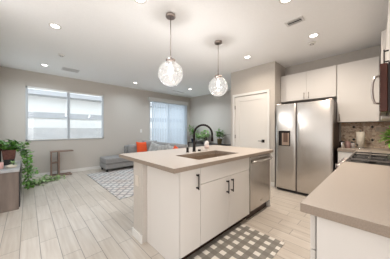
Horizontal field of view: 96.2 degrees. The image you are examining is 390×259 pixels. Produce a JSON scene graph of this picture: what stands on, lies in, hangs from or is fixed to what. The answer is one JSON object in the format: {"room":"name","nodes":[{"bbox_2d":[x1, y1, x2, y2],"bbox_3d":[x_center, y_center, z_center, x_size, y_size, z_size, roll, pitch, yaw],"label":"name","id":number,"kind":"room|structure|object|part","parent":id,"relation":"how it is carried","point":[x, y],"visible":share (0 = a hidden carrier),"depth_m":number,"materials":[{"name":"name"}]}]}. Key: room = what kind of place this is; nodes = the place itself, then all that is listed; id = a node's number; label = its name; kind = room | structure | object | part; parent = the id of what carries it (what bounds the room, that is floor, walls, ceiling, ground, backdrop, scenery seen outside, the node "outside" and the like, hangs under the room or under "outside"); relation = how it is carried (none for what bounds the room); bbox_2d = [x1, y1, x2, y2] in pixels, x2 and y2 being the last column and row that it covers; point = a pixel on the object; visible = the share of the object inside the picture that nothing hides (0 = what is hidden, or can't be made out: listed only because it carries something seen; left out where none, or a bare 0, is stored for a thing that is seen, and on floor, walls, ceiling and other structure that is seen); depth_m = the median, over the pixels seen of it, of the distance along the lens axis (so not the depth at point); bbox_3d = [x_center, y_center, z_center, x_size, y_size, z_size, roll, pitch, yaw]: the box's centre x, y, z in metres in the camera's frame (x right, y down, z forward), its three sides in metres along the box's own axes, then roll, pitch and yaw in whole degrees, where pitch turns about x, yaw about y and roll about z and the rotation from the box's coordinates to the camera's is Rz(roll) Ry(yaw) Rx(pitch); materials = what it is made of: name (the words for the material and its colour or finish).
{"room":"kitchen","nodes":[
{"label":"kitchen","id":0,"kind":"room"},
{"bbox_2d":[0,66,189,175],"bbox_3d":[-2.461,-0.120,6.191,6.300,2.720,0.150,0,0,-44],"label":"wall","id":1,"kind":"structure","parent":0,"point":[126,110],"depth_m":5.16,"materials":[{"name":"paint"}]},
{"bbox_2d":[22,166,100,179],"bbox_3d":[-3.188,1.192,5.381,3.830,0.095,0.015,0,0,-44],"label":"baseboard","id":2,"kind":"structure","parent":1,"relation":"attached to","point":[93,167],"depth_m":5.01,"materials":[{"name":"white wood"}]},
{"bbox_2d":[25,86,103,140],"bbox_3d":[-3.623,-0.403,5.044,1.815,1.395,0.080,0,0,-44],"label":"window","id":3,"kind":"structure","parent":1,"relation":"in","point":[26,88],"depth_m":4.99,"materials":[{"name":"grey plastic"}]},
{"bbox_2d":[27,86,68,139],"bbox_3d":[-3.906,-0.408,4.692,0.850,1.363,0.040,0,0,-44],"label":"horizontal blind","id":4,"kind":"object","parent":3,"relation":"attached to","point":[64,126],"visible":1,"depth_m":4.65,"materials":[{"name":"white plastic"}]},
{"bbox_2d":[69,91,102,138],"bbox_3d":[-3.271,-0.408,5.298,0.885,1.363,0.040,0,0,-44],"label":"horizontal blind","id":5,"kind":"object","parent":3,"relation":"attached to","point":[94,117],"visible":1,"depth_m":5.25,"materials":[{"name":"white plastic"}]},
{"bbox_3d":[-3.054,-0.393,5.481,0.004,1.315,0.004,0,0,10],"label":"cord","id":6,"kind":"part","parent":5,"relation":"part of","materials":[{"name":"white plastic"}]},
{"bbox_2d":[149,101,184,143],"bbox_3d":[-1.142,0.060,7.431,1.820,2.360,0.080,0,0,-44],"label":"door","id":7,"kind":"structure","parent":1,"relation":"in","point":[149,101],"depth_m":7.41,"materials":[{"name":"white"}]},
{"bbox_2d":[148,97,187,143],"bbox_3d":[-1.061,-0.018,7.331,1.961,2.435,0.133,0,0,-44],"label":"vertical blind","id":8,"kind":"object","parent":1,"relation":"attached to","point":[174,106],"visible":0.72,"depth_m":7.35,"materials":[{"name":"white"}]},
{"bbox_2d":[0,165,310,258],"bbox_3d":[-0.372,1.290,1.547,9.600,0.100,9.750,0,0,-44],"label":"floor","id":9,"kind":"structure","parent":0,"point":[74,216],"depth_m":2.31,"materials":[{"name":"beige wood"}]},
{"bbox_2d":[0,160,21,212],"bbox_3d":[-3.242,0.930,2.989,0.405,0.620,1.098,0,0,-44],"label":"media console","id":10,"kind":"object","parent":9,"relation":"on","point":[10,178],"visible":0.98,"depth_m":2.67,"materials":[{"name":"brown wood"}]},
{"bbox_2d":[2,149,15,159],"bbox_3d":[-3.280,0.438,3.090,0.168,0.165,0.217,0,0,-44],"label":"planter","id":11,"kind":"object","parent":10,"relation":"on","point":[7,154],"depth_m":3.02,"materials":[{"name":"brown ceramic"}]},
{"bbox_2d":[5,160,17,167],"bbox_3d":[-2.985,0.562,2.846,0.150,0.116,0.150,0,0,-44],"label":"dish","id":12,"kind":"object","parent":10,"relation":"on","point":[10,165],"visible":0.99,"depth_m":2.83,"materials":[{"name":"white ceramic"}]},
{"bbox_3d":[-2.928,0.940,2.928,0.013,0.540,0.520,0,0,-44],"label":"door","id":13,"kind":"part","parent":10,"relation":"part of","materials":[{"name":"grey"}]},
{"bbox_2d":[0,139,64,189],"bbox_3d":[-3.429,0.730,3.667,0.658,1.131,1.733,0,0,-12],"label":"pothos","id":14,"kind":"object","parent":10,"relation":"on","point":[9,148],"visible":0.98,"depth_m":3.33,"materials":[{"name":"green plant"}]},
{"bbox_2d":[50,149,73,177],"bbox_3d":[-3.604,0.904,4.738,0.490,0.672,0.230,0,0,-44],"label":"side table","id":15,"kind":"object","parent":9,"relation":"on","point":[57,151],"visible":0.87,"depth_m":4.61,"materials":[{"name":"brown wood"}]},
{"bbox_3d":[-3.615,1.214,4.728,0.450,0.028,0.230,0,0,-44],"label":"rail","id":16,"kind":"part","parent":15,"relation":"part of","materials":[{"name":"brown wood"}]},
{"bbox_2d":[87,167,133,199],"bbox_3d":[-1.174,1.234,4.896,2.730,0.009,2.400,0,0,-44],"label":"living room rug","id":17,"kind":"object","parent":9,"relation":"on","point":[119,182],"visible":0.44,"depth_m":4.14,"materials":[{"name":"grey fabric"}]},
{"bbox_2d":[100,140,187,171],"bbox_3d":[-1.447,0.816,5.203,1.900,0.848,2.420,0,0,-44],"label":"sectional sofa","id":18,"kind":"object","parent":17,"relation":"on","point":[114,161],"visible":0.23,"depth_m":5.33,"materials":[{"name":"grey fabric"}]},
{"bbox_2d":[101,155,129,163],"bbox_3d":[-2.350,0.917,5.474,0.970,0.165,0.440,0,0,-44],"label":"seat cushion","id":19,"kind":"object","parent":18,"relation":"on","point":[116,159],"depth_m":5.22,"materials":[{"name":"grey fabric"}]},
{"bbox_3d":[-1.172,0.772,5.465,1.140,0.465,2.420,0,0,-44],"label":"frame","id":20,"kind":"part","parent":18,"relation":"part of","materials":[{"name":"grey fabric"}]},
{"bbox_2d":[128,144,136,152],"bbox_3d":[-1.995,0.670,5.993,0.620,0.336,0.198,0,0,-44],"label":"cushion","id":21,"kind":"object","parent":18,"relation":"on","point":[132,148],"depth_m":5.82,"materials":[{"name":"grey fabric"}]},
{"bbox_2d":[136,142,146,151],"bbox_3d":[-1.805,0.620,5.939,0.177,0.437,0.463,0,0,33],"label":"throw pillow","id":22,"kind":"object","parent":18,"relation":"on","point":[141,146],"visible":0.84,"depth_m":5.86,"materials":[{"name":"orange fabric"}]},
{"bbox_2d":[142,140,156,150],"bbox_3d":[-1.615,0.615,6.204,0.520,0.447,0.219,0,0,1],"label":"cushion","id":23,"kind":"object","parent":18,"relation":"on","point":[148,143],"depth_m":6.13,"materials":[{"name":"grey fabric"}]},
{"bbox_2d":[148,142,158,150],"bbox_3d":[-1.302,0.640,5.673,0.539,0.489,0.222,0,0,23],"label":"throw pillow","id":24,"kind":"object","parent":18,"relation":"on","point":[153,147],"visible":0.49,"depth_m":5.63,"materials":[{"name":"fabric"}]},
{"bbox_2d":[158,144,168,149],"bbox_3d":[-0.970,0.650,5.326,0.454,0.420,0.197,0,0,22],"label":"throw pillow","id":25,"kind":"object","parent":18,"relation":"on","point":[160,147],"visible":0.34,"depth_m":5.30,"materials":[{"name":"fabric"}]},
{"bbox_2d":[174,144,187,147],"bbox_3d":[-0.423,0.630,5.102,0.223,0.415,0.600,0,0,-44],"label":"cushion","id":26,"kind":"object","parent":18,"relation":"on","point":[177,145],"depth_m":5.00,"materials":[{"name":"fabric"}]},
{"bbox_2d":[132,153,270,258],"bbox_3d":[0.258,0.804,2.432,1.965,0.872,0.841,0,0,-44],"label":"kitchen island","id":27,"kind":"object","parent":9,"relation":"on","point":[177,214],"visible":0.81,"depth_m":1.81,"materials":[{"name":"white wood"}]},
{"bbox_2d":[135,175,138,185],"bbox_3d":[-0.660,0.580,1.987,0.007,0.120,0.075,0,0,-44],"label":"wall outlet","id":28,"kind":"object","parent":27,"relation":"attached to","point":[136,176],"visible":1,"depth_m":1.98,"materials":[{"name":"beige plastic"}]},
{"bbox_3d":[0.049,1.195,2.651,1.965,0.090,0.235,0,0,-44],"label":"baseboard","id":29,"kind":"part","parent":27,"relation":"part of","materials":[{"name":"white"}]},
{"bbox_3d":[-0.333,0.804,1.733,0.005,0.872,0.565,0,0,-44],"label":"panel","id":30,"kind":"part","parent":27,"relation":"part of","materials":[{"name":"white wood"}]},
{"bbox_3d":[-0.045,0.754,1.624,0.249,0.761,0.020,0,0,-44],"label":"door","id":31,"kind":"part","parent":27,"relation":"part of","materials":[{"name":"white wood"}]},
{"bbox_2d":[119,145,272,173],"bbox_3d":[0.128,0.346,2.572,1.990,0.040,1.210,0,0,-44],"label":"island countertop","id":32,"kind":"structure","parent":27,"relation":"on","point":[173,161],"depth_m":2.11,"materials":[{"name":"stone"}]},
{"bbox_2d":[192,124,212,151],"bbox_3d":[0.109,0.122,2.538,0.313,0.408,0.115,0,0,36],"label":"kitchen faucet","id":33,"kind":"object","parent":32,"relation":"on","point":[209,127],"visible":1,"depth_m":2.57,"materials":[{"name":"black metal"}]},
{"bbox_3d":[0.115,0.057,2.539,0.305,0.278,0.030,0,0,21],"label":"spout","id":34,"kind":"part","parent":33,"relation":"part of","materials":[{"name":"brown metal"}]},
{"bbox_2d":[186,153,226,159],"bbox_3d":[0.182,0.464,2.305,0.790,0.192,0.420,0,0,-44],"label":"sink","id":35,"kind":"object","parent":32,"relation":"in","point":[206,156],"visible":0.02,"depth_m":2.58,"materials":[{"name":"metal"}]},
{"bbox_2d":[204,137,208,149],"bbox_3d":[0.185,0.225,2.795,0.071,0.203,0.082,0,0,17],"label":"soap bottle","id":36,"kind":"object","parent":32,"relation":"on","point":[206,144],"visible":1,"depth_m":2.78,"materials":[{"name":"white plastic"}]},
{"bbox_3d":[0.029,0.495,1.656,0.018,0.150,0.036,0,0,-44],"label":"handle","id":37,"kind":"part","parent":27,"relation":"part of","materials":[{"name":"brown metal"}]},
{"bbox_3d":[0.217,0.838,1.875,0.465,0.594,0.020,0,0,-44],"label":"door","id":38,"kind":"part","parent":27,"relation":"part of","materials":[{"name":"white wood"}]},
{"bbox_3d":[0.387,0.455,2.037,0.935,0.161,0.020,0,0,-44],"label":"drawer","id":39,"kind":"part","parent":27,"relation":"part of","materials":[{"name":"white wood"}]},
{"bbox_3d":[0.556,0.838,2.199,0.466,0.594,0.020,0,0,-44],"label":"door","id":40,"kind":"part","parent":27,"relation":"part of","materials":[{"name":"white wood"}]},
{"bbox_2d":[188,142,230,146],"bbox_3d":[0.546,0.895,7.032,0.410,0.690,2.090,0,0,-44],"label":"console table","id":41,"kind":"object","parent":9,"relation":"on","point":[188,142],"visible":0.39,"depth_m":6.67,"materials":[{"name":"black metal"}]},
{"bbox_2d":[187,125,198,141],"bbox_3d":[-0.104,0.166,7.670,0.485,0.768,0.498,0,0,-44],"label":"potted plant","id":42,"kind":"object","parent":41,"relation":"on","point":[190,128],"visible":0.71,"depth_m":7.63,"materials":[{"name":"green plant"}]},
{"bbox_2d":[195,131,202,142],"bbox_3d":[0.168,0.308,7.415,0.445,0.484,0.510,0,0,-11],"label":"potted plant","id":43,"kind":"object","parent":41,"relation":"on","point":[196,135],"visible":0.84,"depth_m":7.31,"materials":[{"name":"green plant"}]},
{"bbox_2d":[200,129,208,142],"bbox_3d":[0.404,0.270,7.129,0.411,0.560,0.479,0,0,6],"label":"potted plant","id":44,"kind":"object","parent":41,"relation":"on","point":[205,130],"visible":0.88,"depth_m":7.06,"materials":[{"name":"green plant"}]},
{"bbox_2d":[214,128,229,143],"bbox_3d":[0.970,0.237,6.455,0.439,0.627,0.731,0,0,-20],"label":"potted plant","id":45,"kind":"object","parent":41,"relation":"on","point":[219,141],"visible":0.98,"depth_m":6.51,"materials":[{"name":"green plant"}]},
{"bbox_2d":[186,223,284,258],"bbox_3d":[0.320,1.235,1.669,1.270,0.008,0.570,0,0,-44],"label":"kitchen rug","id":46,"kind":"object","parent":9,"relation":"on","point":[240,241],"visible":1,"depth_m":1.84,"materials":[{"name":"grey fabric"}]},
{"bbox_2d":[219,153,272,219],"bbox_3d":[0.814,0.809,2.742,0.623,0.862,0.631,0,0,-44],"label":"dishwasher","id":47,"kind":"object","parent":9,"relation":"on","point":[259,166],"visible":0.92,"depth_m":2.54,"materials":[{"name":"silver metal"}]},
{"bbox_3d":[0.929,1.180,2.622,0.617,0.120,0.005,0,0,-44],"label":"toe panel","id":48,"kind":"part","parent":47,"relation":"part of","materials":[{"name":"brown"}]},
{"bbox_3d":[0.960,0.747,2.589,0.617,0.737,0.035,0,0,-44],"label":"door","id":49,"kind":"part","parent":47,"relation":"part of","materials":[{"name":"silver metal"}]},
{"bbox_3d":[1.000,0.442,2.546,0.597,0.036,0.090,0,0,-44],"label":"handle","id":50,"kind":"part","parent":47,"relation":"part of","materials":[{"name":"silver metal"}]},
{"bbox_2d":[276,99,338,195],"bbox_3d":[2.253,0.350,3.528,0.767,1.750,0.935,0,0,-44],"label":"refrigerator","id":51,"kind":"object","parent":9,"relation":"on","point":[307,133],"visible":0.9,"depth_m":3.24,"materials":[{"name":"silver metal"}]},
{"bbox_3d":[1.823,0.338,3.508,0.076,1.685,0.368,0,0,-44],"label":"door","id":52,"kind":"part","parent":51,"relation":"part of","materials":[{"name":"silver metal"}]},
{"bbox_3d":[2.153,0.338,3.163,0.076,1.685,0.547,0,0,-44],"label":"door","id":53,"kind":"part","parent":51,"relation":"part of","materials":[{"name":"silver metal"}]},
{"bbox_2d":[338,151,352,161],"bbox_3d":[2.709,0.804,2.639,1.335,0.872,0.880,0,0,-44],"label":"base cabinet","id":54,"kind":"object","parent":9,"relation":"on","point":[341,154],"visible":0.09,"depth_m":2.93,"materials":[{"name":"white wood"}]},
{"bbox_2d":[337,147,389,155],"bbox_3d":[2.711,0.346,2.641,1.346,0.040,0.886,0,0,-44],"label":"countertop","id":55,"kind":"structure","parent":54,"relation":"on","point":[373,150],"depth_m":2.85,"materials":[{"name":"stone"}]},
{"bbox_2d":[339,140,344,147],"bbox_3d":[2.576,0.256,3.065,0.076,0.140,0.076,0,0,-44],"label":"canister","id":56,"kind":"object","parent":55,"relation":"on","point":[341,143],"visible":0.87,"depth_m":3.04,"materials":[{"name":"silver metal"}]},
{"bbox_2d":[345,141,353,147],"bbox_3d":[2.697,0.261,3.072,0.079,0.130,0.110,0,0,-16],"label":"mug","id":57,"kind":"object","parent":55,"relation":"on","point":[347,143],"visible":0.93,"depth_m":3.06,"materials":[{"name":"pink ceramic"}]},
{"bbox_2d":[356,130,364,148],"bbox_3d":[2.890,0.171,3.054,0.124,0.310,0.124,0,0,-44],"label":"paper towel roll","id":58,"kind":"object","parent":55,"relation":"on","point":[360,136],"visible":0.93,"depth_m":3.02,"materials":[{"name":"white paper"}]},
{"bbox_2d":[377,125,389,148],"bbox_3d":[2.962,0.128,2.573,0.410,0.414,0.406,0,0,-44],"label":"herb plant","id":59,"kind":"object","parent":55,"relation":"on","point":[388,134],"visible":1,"depth_m":2.64,"materials":[{"name":"green plant"}]},
{"bbox_2d":[310,214,389,258],"bbox_3d":[1.229,0.804,1.066,1.430,0.872,0.653,0,0,-44],"label":"base cabinet","id":60,"kind":"object","parent":9,"relation":"on","point":[329,239],"visible":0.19,"depth_m":0.70,"materials":[{"name":"white wood"}]},
{"bbox_3d":[0.697,0.455,0.946,0.466,0.161,0.020,0,0,-44],"label":"drawer","id":61,"kind":"part","parent":60,"relation":"part of","materials":[{"name":"white wood"}]},
{"bbox_3d":[0.697,0.838,0.946,0.466,0.594,0.020,0,0,-44],"label":"door","id":62,"kind":"part","parent":60,"relation":"part of","materials":[{"name":"white wood"}]},
{"bbox_2d":[300,161,389,237],"bbox_3d":[1.223,0.346,1.053,1.467,0.040,0.648,0,0,-44],"label":"countertop","id":63,"kind":"structure","parent":60,"relation":"on","point":[356,195],"depth_m":0.81,"materials":[{"name":"stone"}]},
{"bbox_2d":[335,152,389,167],"bbox_3d":[2.000,0.748,1.859,0.756,0.944,0.722,0,0,-44],"label":"gas range","id":64,"kind":"object","parent":9,"relation":"on","point":[368,158],"visible":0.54,"depth_m":1.81,"materials":[{"name":"silver metal"}]},
{"bbox_2d":[346,155,389,165],"bbox_3d":[2.030,0.337,1.827,0.756,0.017,0.635,0,0,-44],"label":"cooktop","id":65,"kind":"object","parent":64,"relation":"in","point":[357,161],"depth_m":1.78,"materials":[{"name":"black metal"}]},
{"bbox_2d":[0,0,388,97],"bbox_3d":[-0.372,-1.530,1.547,9.600,0.100,9.750,0,0,-44],"label":"ceiling","id":66,"kind":"structure","parent":0,"point":[122,43],"depth_m":2.79,"materials":[{"name":"paint"}]},
{"bbox_2d":[48,23,61,28],"bbox_3d":[-2.000,-1.476,2.501,0.150,0.006,0.150,0,0,-44],"label":"recessed light","id":67,"kind":"object","parent":66,"relation":"in","point":[53,25],"visible":1,"depth_m":2.50,"materials":[{"name":"white"}]},
{"bbox_2d":[61,67,79,72],"bbox_3d":[-3.086,-1.474,4.341,0.344,0.009,0.264,0,0,-44],"label":"ceiling vent","id":68,"kind":"object","parent":66,"relation":"in","point":[63,68],"visible":1,"depth_m":4.33,"materials":[{"name":"grey metal"}]},
{"bbox_2d":[134,0,146,3],"bbox_3d":[-0.624,-1.476,1.984,0.150,0.006,0.150,0,0,-44],"label":"recessed light","id":69,"kind":"object","parent":66,"relation":"in","point":[136,1],"visible":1,"depth_m":2.02,"materials":[{"name":"white"}]},
{"bbox_2d":[158,12,182,86],"bbox_3d":[-0.315,-1.018,2.259,0.323,0.920,0.323,0,0,-44],"label":"pendant light","id":70,"kind":"object","parent":66,"relation":"hanging from","point":[170,16],"visible":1,"depth_m":2.24,"materials":[{"name":"glass"}]},
{"bbox_3d":[-0.315,-1.188,2.259,0.010,0.525,0.010,0,0,-21],"label":"stem","id":71,"kind":"part","parent":70,"relation":"part of","materials":[{"name":"silver metal"}]},
{"bbox_3d":[-0.315,-0.713,2.260,0.320,0.309,0.320,0,0,-44],"label":"globe","id":72,"kind":"part","parent":70,"relation":"part of","materials":[{"name":"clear glass"}]},
{"bbox_2d":[209,40,227,96],"bbox_3d":[0.391,-1.018,2.947,0.323,0.920,0.323,0,0,-44],"label":"pendant light","id":73,"kind":"object","parent":66,"relation":"hanging from","point":[217,42],"visible":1,"depth_m":2.93,"materials":[{"name":"glass"}]},
{"bbox_3d":[0.391,-1.188,2.947,0.010,0.525,0.010,0,0,-21],"label":"stem","id":74,"kind":"part","parent":73,"relation":"part of","materials":[{"name":"silver metal"}]},
{"bbox_3d":[0.390,-0.713,2.947,0.320,0.309,0.320,0,0,-44],"label":"globe","id":75,"kind":"part","parent":73,"relation":"part of","materials":[{"name":"clear glass"}]},
{"bbox_2d":[279,0,291,3],"bbox_3d":[1.035,-1.476,1.986,0.150,0.006,0.150,0,0,-44],"label":"recessed light","id":76,"kind":"object","parent":66,"relation":"in","point":[280,1],"visible":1,"depth_m":2.02,"materials":[{"name":"white"}]},
{"bbox_2d":[284,16,304,26],"bbox_3d":[1.362,-1.474,2.396,0.134,0.009,0.214,0,0,-44],"label":"ceiling vent","id":77,"kind":"object","parent":66,"relation":"in","point":[297,20],"visible":1,"depth_m":2.39,"materials":[{"name":"grey metal"}]},
{"bbox_2d":[308,33,318,37],"bbox_3d":[1.865,-1.476,2.752,0.150,0.006,0.150,0,0,-44],"label":"recessed light","id":78,"kind":"object","parent":66,"relation":"in","point":[313,35],"visible":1,"depth_m":2.75,"materials":[{"name":"white"}]},
{"bbox_2d":[190,90,230,146],"bbox_3d":[0.999,-0.120,7.022,0.150,2.720,3.430,0,0,-44],"label":"wall","id":79,"kind":"structure","parent":0,"point":[213,111],"depth_m":7.21,"materials":[{"name":"paint"}]},
{"bbox_2d":[231,61,284,186],"bbox_3d":[1.982,-0.120,4.808,1.790,2.720,1.130,0,0,-44],"label":"wall","id":80,"kind":"structure","parent":0,"point":[268,75],"depth_m":3.96,"materials":[{"name":"paint"}]},
{"bbox_2d":[235,93,266,148],"bbox_3d":[1.317,0.203,4.205,0.094,2.050,0.834,0,0,-44],"label":"door","id":81,"kind":"structure","parent":80,"relation":"in","point":[250,110],"depth_m":4.18,"materials":[{"name":"white"}]},
{"bbox_2d":[233,89,269,148],"bbox_3d":[1.312,0.175,4.195,0.025,2.130,0.960,0,0,-44],"label":"trim","id":82,"kind":"structure","parent":80,"relation":"attached to","point":[266,90],"depth_m":3.90,"materials":[{"name":"white"}]},
{"bbox_2d":[285,45,389,148],"bbox_3d":[2.932,-0.120,3.489,0.140,2.720,2.090,0,0,-44],"label":"wall","id":83,"kind":"structure","parent":0,"point":[375,51],"depth_m":3.47,"materials":[{"name":"paint"}]},
{"bbox_2d":[281,65,336,103],"bbox_3d":[2.383,-0.910,3.711,0.335,0.580,1.000,0,0,-44],"label":"upper cabinet","id":84,"kind":"object","parent":83,"relation":"attached to","point":[317,84],"visible":0.95,"depth_m":3.56,"materials":[{"name":"white wood"}]},
{"bbox_3d":[2.166,-0.910,3.760,0.018,0.580,0.397,0,0,-44],"label":"door","id":85,"kind":"part","parent":84,"relation":"part of","materials":[{"name":"white wood"}]},
{"bbox_3d":[2.470,-0.910,3.442,0.018,0.580,0.477,0,0,-44],"label":"door","id":86,"kind":"part","parent":84,"relation":"part of","materials":[{"name":"white wood"}]},
{"bbox_2d":[337,56,379,122],"bbox_3d":[2.922,-0.667,3.147,0.335,1.065,0.550,0,0,-44],"label":"upper cabinet","id":87,"kind":"object","parent":83,"relation":"attached to","point":[355,103],"visible":0.95,"depth_m":3.04,"materials":[{"name":"white wood"}]},
{"bbox_2d":[341,122,389,148],"bbox_3d":[3.186,0.097,3.115,0.007,0.457,0.900,0,0,-44],"label":"backsplash","id":88,"kind":"structure","parent":83,"relation":"attached to","point":[348,130],"depth_m":3.17,"materials":[{"name":"tile"}]},
{"bbox_3d":[2.196,-0.120,1.436,3.760,2.720,0.140,0,0,-44],"label":"wall","id":89,"kind":"structure","parent":0,"visible":0},
{"bbox_2d":[381,30,389,120],"bbox_3d":[2.775,-0.667,2.352,1.038,1.065,0.375,0,0,-44],"label":"upper cabinet","id":90,"kind":"object","parent":89,"relation":"attached to","point":[383,34],"visible":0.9,"depth_m":2.13,"materials":[{"name":"white wood"}]},
{"bbox_3d":[2.466,-0.667,2.304,0.507,1.065,0.018,0,0,-44],"label":"door","id":91,"kind":"part","parent":90,"relation":"part of","materials":[{"name":"white wood"}]},
{"bbox_2d":[383,0,389,62],"bbox_3d":[2.125,-0.910,1.728,0.756,0.580,0.370,0,0,-44],"label":"upper cabinet","id":92,"kind":"object","parent":89,"relation":"attached to","point":[387,50],"visible":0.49,"depth_m":1.69,"materials":[{"name":"white wood"}]},
{"bbox_2d":[371,62,389,115],"bbox_3d":[2.094,-0.382,1.761,0.750,0.456,0.452,0,0,-44],"label":"microwave","id":93,"kind":"object","parent":92,"relation":"attached to","point":[384,77],"visible":1,"depth_m":1.60,"materials":[{"name":"black plastic"}]},
{"bbox_3d":[1.794,-0.390,1.742,0.020,0.289,0.065,0,0,-44],"label":"handle","id":94,"kind":"part","parent":93,"relation":"part of","materials":[{"name":"silver metal"}]},
{"bbox_3d":[1.999,-0.387,1.860,0.750,0.443,0.050,0,0,-44],"label":"door","id":95,"kind":"part","parent":93,"relation":"part of","materials":[{"name":"black glass"}]},
{"bbox_3d":[1.800,-0.690,1.648,0.015,0.130,0.035,0,0,-44],"label":"handle","id":96,"kind":"part","parent":92,"relation":"part of","materials":[{"name":"silver metal"}]},
{"bbox_3d":[2.163,-0.910,1.959,0.372,0.580,0.018,0,0,-44],"label":"door","id":97,"kind":"part","parent":92,"relation":"part of","materials":[{"name":"white wood"}]},
{"bbox_3d":[1.892,-0.910,1.700,0.372,0.580,0.018,0,0,-44],"label":"door","id":98,"kind":"part","parent":92,"relation":"part of","materials":[{"name":"white wood"}]},
{"label":"outside","id":99,"kind":"structure","parent":0,"visible":0},
{"bbox_3d":[-4.138,1.340,8.668,18.000,0.100,5.750,0,0,-44],"label":"ground","id":100,"kind":"structure","parent":99,"visible":0},
{"bbox_2d":[28,128,180,143],"bbox_3d":[-3.827,0.615,8.343,16.000,1.350,0.150,0,0,-44],"label":"wall","id":101,"kind":"structure","parent":100,"relation":"on","point":[84,132],"depth_m":7.15,"materials":[{"name":"grey paint"}]},
{"bbox_2d":[28,88,180,128],"bbox_3d":[-4.674,-0.155,9.228,16.400,2.890,1.000,0,0,-44],"label":"house","id":102,"kind":"structure","parent":100,"relation":"on","point":[88,112],"depth_m":7.98,"materials":[{"name":"white paint"}]}
]}

